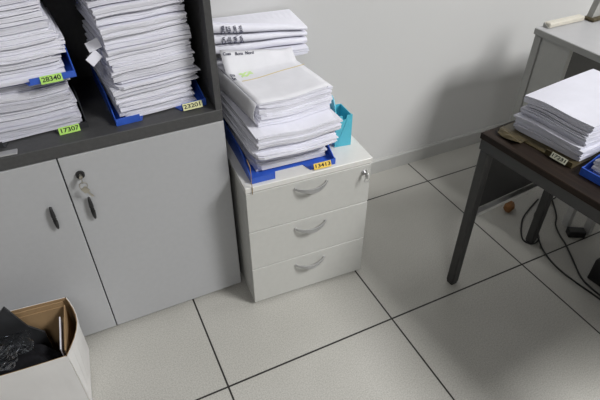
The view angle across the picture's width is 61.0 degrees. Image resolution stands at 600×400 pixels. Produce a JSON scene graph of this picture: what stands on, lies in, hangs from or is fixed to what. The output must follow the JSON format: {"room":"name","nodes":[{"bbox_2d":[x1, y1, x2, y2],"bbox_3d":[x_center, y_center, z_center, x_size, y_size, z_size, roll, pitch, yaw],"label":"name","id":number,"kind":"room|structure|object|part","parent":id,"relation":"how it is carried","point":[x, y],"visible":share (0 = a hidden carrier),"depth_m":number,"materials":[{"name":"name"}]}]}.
{"room":"office","nodes":[
{"label":"office","id":0,"kind":"room"},
{"bbox_2d":[84,142,599,399],"bbox_3d":[0.841,1.259,0.762,6.200,0.050,4.372,-17,42,-20],"label":"floor","id":1,"kind":"structure","parent":0,"point":[512,325],"depth_m":1.75,"materials":[{"name":"tile"}]},
{"bbox_2d":[0,297,91,399],"bbox_3d":[-0.779,0.484,1.482,0.320,0.262,0.224,-13,41,-16],"label":"cardboard box","id":2,"kind":"object","parent":1,"relation":"on","point":[68,377],"visible":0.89,"depth_m":1.43,"materials":[{"name":"white cardboard"}]},
{"bbox_2d":[0,307,54,349],"bbox_3d":[-0.829,0.424,1.496,0.162,0.330,0.012,-13,41,-16],"label":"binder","id":3,"kind":"object","parent":2,"relation":"in","point":[10,323],"visible":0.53,"depth_m":1.46,"materials":[{"name":"black plastic"}]},
{"bbox_2d":[0,343,62,374],"bbox_3d":[-0.793,0.510,1.457,0.230,0.237,0.128,-13,41,-16],"label":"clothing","id":4,"kind":"object","parent":2,"relation":"in","point":[41,353],"visible":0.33,"depth_m":1.39,"materials":[{"name":"black fabric"}]},
{"bbox_2d":[0,330,33,370],"bbox_3d":[-0.811,0.409,1.358,0.179,0.033,0.119,-13,41,-16],"label":"plastic bag","id":5,"kind":"object","parent":4,"relation":"on","point":[12,346],"visible":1,"depth_m":1.38,"materials":[{"name":"black plastic"}]},
{"bbox_3d":[-0.829,0.422,1.558,0.284,0.260,0.006,-13,41,-16],"label":"panel","id":6,"kind":"part","parent":2,"relation":"part of","materials":[{"name":"brown cardboard"}]},
{"bbox_3d":[-0.752,0.549,1.399,0.284,0.260,0.008,-13,41,-16],"label":"panel","id":7,"kind":"part","parent":2,"relation":"part of","materials":[{"name":"white cardboard"}]},
{"bbox_2d":[59,317,65,355],"bbox_3d":[-0.679,0.469,1.508,0.012,0.245,0.117,-14,41,-17],"label":"sheet","id":8,"kind":"object","parent":2,"relation":"in","point":[60,320],"visible":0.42,"depth_m":1.44,"materials":[{"name":"white paper"}]},
{"bbox_3d":[-0.646,0.451,1.521,0.034,0.260,0.218,-13,41,-16],"label":"panel","id":9,"kind":"part","parent":2,"relation":"part of","materials":[{"name":"white cardboard"}]},
{"bbox_2d":[0,0,240,336],"bbox_3d":[-0.702,-0.440,1.243,0.898,2.000,0.430,-17,42,-20],"label":"storage cabinet","id":10,"kind":"object","parent":1,"relation":"on","point":[131,221],"visible":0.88,"depth_m":1.48,"materials":[{"name":"grey laminate"}]},
{"bbox_2d":[0,149,17,157],"bbox_3d":[-0.766,-0.104,1.242,0.140,0.005,0.024,-15,41,-17],"label":"ruler","id":11,"kind":"object","parent":10,"relation":"on","point":[13,151],"visible":1,"depth_m":1.25,"materials":[{"name":"silver metal"}]},
{"bbox_2d":[0,80,88,148],"bbox_3d":[-0.756,-0.260,1.391,0.272,0.060,0.321,-19,43,-22],"label":"document tray","id":12,"kind":"object","parent":10,"relation":"on","point":[83,124],"visible":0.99,"depth_m":1.34,"materials":[{"name":"plastic"}]},
{"bbox_2d":[0,106,82,142],"bbox_3d":[-0.753,-0.255,1.401,0.254,0.033,0.275,-20,43,-23],"label":"bundle","id":13,"kind":"object","parent":12,"relation":"in","point":[7,134],"visible":0.23,"depth_m":1.32,"materials":[{"name":"white paper"}]},
{"bbox_2d":[0,84,78,128],"bbox_3d":[-0.761,-0.282,1.383,0.256,0.034,0.272,-20,43,-23],"label":"bundle","id":14,"kind":"object","parent":13,"relation":"on","point":[71,106],"visible":0.2,"depth_m":1.31,"materials":[{"name":"white paper"}]},
{"bbox_2d":[0,87,73,116],"bbox_3d":[-0.766,-0.305,1.359,0.262,0.041,0.275,-20,43,-23],"label":"bundle","id":15,"kind":"object","parent":14,"relation":"on","point":[10,108],"visible":0.18,"depth_m":1.28,"materials":[{"name":"white paper"}]},
{"bbox_2d":[0,78,69,103],"bbox_3d":[-0.764,-0.335,1.337,0.265,0.043,0.280,-20,43,-23],"label":"bundle","id":16,"kind":"object","parent":15,"relation":"on","point":[18,92],"visible":0.17,"depth_m":1.26,"materials":[{"name":"white paper"}]},
{"bbox_2d":[25,44,76,85],"bbox_3d":[-0.747,-0.370,1.293,0.275,0.060,0.321,-19,43,-22],"label":"document tray","id":17,"kind":"object","parent":16,"relation":"on","point":[70,72],"visible":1,"depth_m":1.24,"materials":[{"name":"blue plastic"}]},
{"bbox_2d":[0,57,65,87],"bbox_3d":[-0.749,-0.358,1.299,0.251,0.027,0.280,-20,43,-23],"label":"bundle","id":18,"kind":"object","parent":17,"relation":"in","point":[21,77],"visible":0.19,"depth_m":1.22,"materials":[{"name":"white paper"}]},
{"bbox_2d":[0,53,60,75],"bbox_3d":[-0.754,-0.380,1.280,0.254,0.034,0.276,-20,43,-23],"label":"bundle","id":19,"kind":"object","parent":18,"relation":"on","point":[46,61],"visible":0.25,"depth_m":1.21,"materials":[{"name":"white paper"}]},
{"bbox_2d":[0,7,65,64],"bbox_3d":[-0.744,-0.403,1.256,0.273,0.044,0.272,-20,43,-23],"label":"bundle","id":20,"kind":"object","parent":19,"relation":"on","point":[55,46],"visible":0.3,"depth_m":1.19,"materials":[{"name":"white paper"}]},
{"bbox_2d":[0,0,58,50],"bbox_3d":[-0.747,-0.426,1.235,0.263,0.038,0.277,-20,43,-23],"label":"bundle","id":21,"kind":"object","parent":20,"relation":"on","point":[31,37],"visible":0.38,"depth_m":1.17,"materials":[{"name":"white paper"}]},
{"bbox_2d":[0,5,47,35],"bbox_3d":[-0.758,-0.449,1.221,0.252,0.036,0.271,-20,43,-23],"label":"bundle","id":22,"kind":"object","parent":21,"relation":"on","point":[15,27],"visible":0.35,"depth_m":1.16,"materials":[{"name":"white paper"}]},
{"bbox_2d":[0,0,42,23],"bbox_3d":[-0.756,-0.472,1.198,0.253,0.048,0.278,-20,43,-23],"label":"bundle","id":23,"kind":"object","parent":22,"relation":"on","point":[27,9],"visible":0.87,"depth_m":1.14,"materials":[{"name":"white paper"}]},
{"bbox_2d":[0,0,26,5],"bbox_3d":[-0.766,-0.500,1.174,0.256,0.046,0.274,-20,43,-23],"label":"bundle","id":24,"kind":"object","parent":23,"relation":"on","point":[2,2],"visible":1,"depth_m":1.12,"materials":[{"name":"white paper"}]},
{"bbox_3d":[-0.669,0.049,1.386,0.012,0.077,0.021,-17,42,-20],"label":"handle","id":25,"kind":"part","parent":10,"relation":"part of","materials":[{"name":"black plastic"}]},
{"bbox_3d":[-0.830,0.218,1.449,0.447,0.682,0.018,-17,42,-20],"label":"door","id":26,"kind":"part","parent":10,"relation":"part of","materials":[{"name":"laminate"}]},
{"bbox_3d":[-0.793,-0.570,1.382,0.862,1.932,0.010,-17,42,-20],"label":"panel","id":27,"kind":"part","parent":10,"relation":"part of","materials":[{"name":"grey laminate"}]},
{"bbox_3d":[-0.580,0.022,1.419,0.012,0.077,0.021,-17,42,-20],"label":"handle","id":28,"kind":"part","parent":10,"relation":"part of","materials":[{"name":"black plastic"}]},
{"bbox_2d":[0,76,222,170],"bbox_3d":[-0.707,-0.228,1.428,0.898,0.035,0.385,-17,42,-20],"label":"shelf","id":29,"kind":"object","parent":10,"relation":"attached to","point":[102,135],"depth_m":1.36,"materials":[{"name":"grey laminate"}]},
{"bbox_2d":[90,64,206,125],"bbox_3d":[-0.450,-0.341,1.492,0.252,0.058,0.324,-19,42,-21],"label":"document tray","id":30,"kind":"object","parent":10,"relation":"on","point":[201,100],"visible":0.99,"depth_m":1.43,"materials":[{"name":"blue plastic"}]},
{"bbox_2d":[96,74,196,116],"bbox_3d":[-0.459,-0.340,1.501,0.217,0.038,0.289,-20,43,-23],"label":"bundle","id":31,"kind":"object","parent":30,"relation":"in","point":[156,105],"visible":0.18,"depth_m":1.41,"materials":[{"name":"white paper"}]},
{"bbox_2d":[102,80,191,107],"bbox_3d":[-0.463,-0.363,1.477,0.211,0.035,0.287,-20,43,-23],"label":"bundle","id":32,"kind":"object","parent":31,"relation":"on","point":[184,86],"visible":0.21,"depth_m":1.38,"materials":[{"name":"white paper"}]},
{"bbox_2d":[87,53,199,98],"bbox_3d":[-0.454,-0.389,1.460,0.249,0.039,0.296,-20,43,-23],"label":"bundle","id":33,"kind":"object","parent":32,"relation":"on","point":[117,91],"visible":0.31,"depth_m":1.36,"materials":[{"name":"white paper"}]},
{"bbox_2d":[92,51,194,83],"bbox_3d":[-0.453,-0.418,1.446,0.229,0.040,0.287,-20,43,-23],"label":"bundle","id":34,"kind":"object","parent":33,"relation":"on","point":[184,63],"visible":0.23,"depth_m":1.35,"materials":[{"name":"white paper"}]},
{"bbox_2d":[82,20,194,75],"bbox_3d":[-0.453,-0.452,1.410,0.230,0.072,0.292,-20,43,-23],"label":"bundle","id":35,"kind":"object","parent":34,"relation":"on","point":[116,61],"visible":0.41,"depth_m":1.31,"materials":[{"name":"white paper"}]},
{"bbox_2d":[85,22,190,65],"bbox_3d":[-0.472,-0.469,1.387,0.276,0.071,0.292,-20,43,-23],"label":"bundle","id":36,"kind":"object","parent":35,"relation":"on","point":[94,57],"visible":0.23,"depth_m":1.28,"materials":[{"name":"white paper"}]},
{"bbox_2d":[75,0,186,39],"bbox_3d":[-0.457,-0.507,1.358,0.227,0.037,0.290,-20,43,-23],"label":"bundle","id":37,"kind":"object","parent":36,"relation":"on","point":[109,31],"visible":0.38,"depth_m":1.26,"materials":[{"name":"white paper"}]},
{"bbox_2d":[77,0,184,26],"bbox_3d":[-0.461,-0.534,1.349,0.226,0.031,0.285,-20,43,-23],"label":"bundle","id":38,"kind":"object","parent":37,"relation":"on","point":[133,15],"visible":0.46,"depth_m":1.25,"materials":[{"name":"white paper"}]},
{"bbox_2d":[81,0,183,18],"bbox_3d":[-0.459,-0.545,1.325,0.227,0.030,0.286,-20,43,-23],"label":"bundle","id":39,"kind":"object","parent":38,"relation":"on","point":[100,11],"visible":0.84,"depth_m":1.22,"materials":[{"name":"white paper"}]},
{"bbox_2d":[82,0,128,7],"bbox_3d":[-0.460,-0.571,1.315,0.236,0.038,0.288,-20,43,-23],"label":"bundle","id":40,"kind":"object","parent":39,"relation":"on","point":[89,3],"visible":1,"depth_m":1.19,"materials":[{"name":"white paper"}]},
{"bbox_3d":[-0.423,0.095,1.600,0.448,0.682,0.018,-17,42,-20],"label":"door","id":41,"kind":"part","parent":10,"relation":"part of","materials":[{"name":"laminate"}]},
{"bbox_2d":[225,135,372,301],"bbox_3d":[-0.053,-0.013,1.887,0.427,0.524,0.516,-15,41,-17],"label":"drawer pedestal","id":42,"kind":"object","parent":1,"relation":"on","point":[301,227],"visible":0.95,"depth_m":1.68,"materials":[{"name":"white laminate"}]},
{"bbox_2d":[246,159,252,194],"bbox_3d":[-0.147,-0.067,1.486,0.004,0.111,0.028,-18,42,-20],"label":"cord","id":43,"kind":"object","parent":42,"relation":"hanging from","point":[246,159],"visible":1,"depth_m":1.48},
{"bbox_2d":[223,118,335,183],"bbox_3d":[-0.080,-0.201,1.651,0.275,0.064,0.349,-15,41,-17],"label":"document tray","id":44,"kind":"object","parent":42,"relation":"on","point":[328,159],"visible":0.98,"depth_m":1.57,"materials":[{"name":"blue plastic"}]},
{"bbox_2d":[228,125,326,171],"bbox_3d":[-0.079,-0.220,1.660,0.254,0.074,0.293,-16,42,-19],"label":"bundle","id":45,"kind":"object","parent":44,"relation":"in","point":[258,165],"visible":0.2,"depth_m":1.57,"materials":[{"name":"white paper"}]},
{"bbox_2d":[222,105,338,159],"bbox_3d":[-0.080,-0.251,1.618,0.281,0.044,0.352,-16,42,-19],"label":"bundle","id":46,"kind":"object","parent":45,"relation":"on","point":[267,153],"visible":0.17,"depth_m":1.51,"materials":[{"name":"white paper"}]},
{"bbox_2d":[220,90,342,149],"bbox_3d":[-0.070,-0.283,1.596,0.296,0.048,0.338,-16,42,-19],"label":"bundle","id":47,"kind":"object","parent":46,"relation":"on","point":[316,124],"visible":0.42,"depth_m":1.50,"materials":[{"name":"white paper"}]},
{"bbox_2d":[217,47,332,126],"bbox_3d":[-0.102,-0.392,1.588,0.268,0.149,0.367,-20,43,-22],"label":"bundle","id":48,"kind":"object","parent":47,"relation":"on","point":[270,86],"visible":0.99,"depth_m":1.53,"materials":[{"name":"white paper"}]},
{"bbox_2d":[259,43,308,55],"bbox_3d":[-0.117,-0.518,1.705,0.253,0.030,0.179,-16,42,-19],"label":"folder","id":49,"kind":"object","parent":48,"relation":"on","point":[301,48],"visible":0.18,"depth_m":1.68,"materials":[{"name":"white paper"}]},
{"bbox_2d":[215,35,306,53],"bbox_3d":[-0.152,-0.541,1.691,0.316,0.040,0.159,-16,42,-19],"label":"folder","id":50,"kind":"object","parent":49,"relation":"on","point":[248,45],"visible":0.4,"depth_m":1.64,"materials":[{"name":"white paper"}]},
{"bbox_2d":[214,30,306,43],"bbox_3d":[-0.150,-0.564,1.671,0.318,0.050,0.161,-16,42,-19],"label":"folder","id":51,"kind":"object","parent":50,"relation":"on","point":[219,38],"visible":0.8,"depth_m":1.61,"materials":[{"name":"white paper"}]},
{"bbox_2d":[212,9,307,33],"bbox_3d":[-0.150,-0.585,1.654,0.318,0.068,0.160,-16,42,-19],"label":"folder","id":52,"kind":"object","parent":51,"relation":"on","point":[286,19],"visible":0.98,"depth_m":1.64,"materials":[{"name":"white paper"}]},
{"bbox_3d":[0.031,0.115,1.727,0.423,0.164,0.018,-15,41,-17],"label":"drawer","id":53,"kind":"part","parent":42,"relation":"part of","materials":[{"name":"white laminate"}]},
{"bbox_3d":[0.032,0.245,1.832,0.423,0.164,0.018,-15,41,-17],"label":"drawer","id":54,"kind":"part","parent":42,"relation":"part of","materials":[{"name":"white laminate"}]},
{"bbox_3d":[0.031,-0.011,1.625,0.423,0.154,0.018,-15,41,-17],"label":"drawer","id":55,"kind":"part","parent":42,"relation":"part of","materials":[{"name":"white laminate"}]},
{"bbox_3d":[0.040,0.225,1.789,0.115,0.018,0.030,-15,41,-17],"label":"handle","id":56,"kind":"part","parent":42,"relation":"part of","materials":[{"name":"silver metal"}]},
{"bbox_3d":[0.040,0.092,1.682,0.115,0.018,0.030,-15,41,-17],"label":"handle","id":57,"kind":"part","parent":42,"relation":"part of","materials":[{"name":"silver metal"}]},
{"bbox_3d":[0.039,-0.036,1.579,0.115,0.018,0.030,-15,41,-17],"label":"handle","id":58,"kind":"part","parent":42,"relation":"part of","materials":[{"name":"silver metal"}]},
{"bbox_2d":[329,96,352,146],"bbox_3d":[0.125,-0.271,1.657,0.056,0.164,0.101,-11,40,-14],"label":"holder","id":59,"kind":"object","parent":42,"relation":"on","point":[344,133],"visible":0.68,"depth_m":1.65,"materials":[{"name":"teal plastic"}]},
{"bbox_2d":[503,201,514,212],"bbox_3d":[0.912,0.029,2.217,0.044,0.041,0.066,23,44,26],"label":"scrap","id":60,"kind":"object","parent":1,"relation":"on","point":[509,206],"visible":0.91,"depth_m":2.20,"materials":[{"name":"brown"}]},
{"bbox_2d":[447,120,599,284],"bbox_3d":[0.959,0.207,1.515,0.475,0.645,0.860,-20,43,-23],"label":"side table","id":61,"kind":"object","parent":1,"relation":"on","point":[504,166],"visible":0.68,"depth_m":1.51,"materials":[{"name":"brown wood"}]},
{"bbox_3d":[0.567,0.075,1.718,0.032,0.580,0.032,-20,43,-23],"label":"leg","id":62,"kind":"part","parent":61,"relation":"part of","materials":[{"name":"grey metal"}]},
{"bbox_3d":[0.748,-0.129,1.702,0.396,0.242,0.008,-20,43,-23],"label":"modesty panel","id":63,"kind":"part","parent":61,"relation":"part of","materials":[{"name":"black plastic"}]},
{"bbox_3d":[0.937,-0.063,1.888,0.032,0.580,0.032,-20,43,-23],"label":"leg","id":64,"kind":"part","parent":61,"relation":"part of","materials":[{"name":"grey metal"}]},
{"bbox_3d":[0.959,-0.015,1.336,0.467,0.036,0.852,-20,43,-23],"label":"frame","id":65,"kind":"part","parent":61,"relation":"part of","materials":[{"name":"grey metal"}]},
{"bbox_2d":[498,122,599,168],"bbox_3d":[0.791,-0.206,1.498,0.374,0.019,0.245,-21,43,-24],"label":"document folder","id":66,"kind":"object","parent":61,"relation":"on","point":[508,131],"visible":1,"depth_m":1.45,"materials":[{"name":"beige cardboard"}]},
{"bbox_2d":[513,122,599,160],"bbox_3d":[0.828,-0.223,1.512,0.339,0.021,0.232,-21,43,-24],"label":"bundle","id":67,"kind":"object","parent":66,"relation":"on","point":[520,128],"visible":0.19,"depth_m":1.43,"materials":[{"name":"white paper"}]},
{"bbox_2d":[514,112,599,156],"bbox_3d":[0.829,-0.238,1.494,0.330,0.024,0.232,-21,43,-24],"label":"bundle","id":68,"kind":"object","parent":67,"relation":"on","point":[574,147],"visible":0.32,"depth_m":1.41,"materials":[{"name":"white paper"}]},
{"bbox_2d":[520,103,599,145],"bbox_3d":[0.843,-0.267,1.480,0.337,0.040,0.226,-21,43,-24],"label":"bundle","id":69,"kind":"object","parent":68,"relation":"on","point":[582,137],"visible":0.32,"depth_m":1.40,"materials":[{"name":"white paper"}]},
{"bbox_2d":[524,69,599,132],"bbox_3d":[0.844,-0.295,1.469,0.332,0.026,0.224,-21,43,-24],"label":"bundle","id":70,"kind":"object","parent":69,"relation":"on","point":[575,99],"visible":1,"depth_m":1.44,"materials":[{"name":"white paper"}]},
{"bbox_2d":[579,154,599,185],"bbox_3d":[0.948,-0.071,1.305,0.335,0.050,0.270,-21,43,-24],"label":"document tray","id":71,"kind":"object","parent":61,"relation":"on","point":[586,171],"visible":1,"depth_m":1.32,"materials":[{"name":"blue plastic"}]},
{"bbox_2d":[591,164,599,175],"bbox_3d":[0.949,-0.067,1.312,0.311,0.027,0.246,-21,43,-24],"label":"bundle","id":72,"kind":"object","parent":71,"relation":"in","point":[596,169],"visible":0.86,"depth_m":1.32,"materials":[{"name":"white paper"}]},
{"bbox_2d":[593,158,599,166],"bbox_3d":[0.957,-0.090,1.296,0.306,0.032,0.249,-21,43,-24],"label":"bundle","id":73,"kind":"object","parent":72,"relation":"on","point":[597,161],"visible":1,"depth_m":1.32,"materials":[{"name":"white paper"}]},
{"bbox_2d":[520,197,555,244],"bbox_3d":[1.014,0.070,2.185,0.096,0.017,0.374,22,44,26],"label":"power cable","id":74,"kind":"object","parent":1,"relation":"on","point":[531,206],"visible":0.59,"depth_m":2.14,"materials":[{"name":"black rubber"}]},
{"bbox_2d":[510,19,599,234],"bbox_3d":[1.590,-0.016,1.714,0.802,0.740,1.600,-17,42,-20],"label":"desk","id":75,"kind":"object","parent":1,"relation":"on","point":[559,53],"visible":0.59,"depth_m":1.92,"materials":[{"name":"grey laminate"}]},
{"bbox_3d":[0.910,-0.344,2.143,0.030,0.714,0.032,-17,42,-20],"label":"leg","id":76,"kind":"part","parent":75,"relation":"part of","materials":[{"name":"grey metal"}]},
{"bbox_3d":[0.946,-0.321,2.067,0.020,0.654,0.128,-17,42,-20],"label":"panel","id":77,"kind":"part","parent":75,"relation":"part of","materials":[{"name":"grey metal"}]},
{"bbox_2d":[543,14,584,28],"bbox_3d":[1.004,-0.679,1.934,0.189,0.018,0.030,-18,42,-20],"label":"case","id":78,"kind":"object","parent":75,"relation":"on","point":[575,18],"visible":1,"depth_m":1.92,"materials":[{"name":"beige plastic"}]},
{"bbox_3d":[1.123,-0.171,1.928,0.024,0.714,0.030,-17,42,-20],"label":"leg","id":79,"kind":"part","parent":75,"relation":"part of","materials":[{"name":"grey metal"}]},
{"bbox_3d":[1.256,-0.556,2.183,0.736,0.434,0.018,-17,42,-20],"label":"modesty panel","id":80,"kind":"part","parent":75,"relation":"part of","materials":[{"name":"grey laminate"}]},
{"bbox_3d":[1.189,-0.143,1.892,0.024,0.714,0.030,-17,42,-20],"label":"leg","id":81,"kind":"part","parent":75,"relation":"part of","materials":[{"name":"grey metal"}]},
{"bbox_2d":[584,0,599,21],"bbox_3d":[1.161,-0.772,1.935,0.120,0.160,0.050,-20,43,-23],"label":"monitor stand","id":82,"kind":"object","parent":75,"relation":"on","point":[593,15],"visible":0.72,"depth_m":1.95,"materials":[{"name":"grey plastic"}]},
{"bbox_3d":[1.161,-0.714,1.982,0.120,0.012,0.050,-20,43,-23],"label":"plate","id":83,"kind":"part","parent":82,"relation":"part of","materials":[{"name":"beige plastic"}]},
{"bbox_2d":[537,237,599,299],"bbox_3d":[1.024,0.272,1.935,0.054,0.017,0.495,-13,41,-16],"label":"power cable","id":84,"kind":"object","parent":1,"relation":"on","point":[544,252],"visible":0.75,"depth_m":1.93,"materials":[{"name":"black rubber"}]},
{"bbox_2d":[565,227,585,237],"bbox_3d":[1.136,0.133,2.095,0.068,0.030,0.038,3,39,3],"label":"plug","id":85,"kind":"object","parent":1,"relation":"on","point":[576,232],"visible":1,"depth_m":2.08,"materials":[{"name":"black plastic"}]},
{"bbox_2d":[552,200,599,295],"bbox_3d":[1.103,0.142,2.102,0.073,0.007,0.754,2,39,2],"label":"power cable","id":86,"kind":"object","parent":1,"relation":"on","point":[560,236],"visible":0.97,"depth_m":2.01,"materials":[{"name":"black rubber"}]},
{"bbox_2d":[587,258,599,286],"bbox_3d":[1.248,0.307,1.823,0.200,0.100,0.320,-21,43,-24],"label":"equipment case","id":87,"kind":"object","parent":1,"relation":"on","point":[594,275],"visible":1,"depth_m":1.88,"materials":[{"name":"black plastic"}]},
{"bbox_2d":[210,0,593,159],"bbox_3d":[-0.130,-1.561,1.079,6.400,4.050,0.100,-17,42,-20],"label":"wall","id":88,"kind":"structure","parent":0,"point":[410,74],"depth_m":2.21,"materials":[{"name":"paint"}]},
{"bbox_2d":[370,121,509,174],"bbox_3d":[1.157,-0.401,2.723,3.410,0.074,0.012,-17,42,-20],"label":"baseboard","id":89,"kind":"structure","parent":88,"relation":"attached to","point":[439,147],"depth_m":2.52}
]}

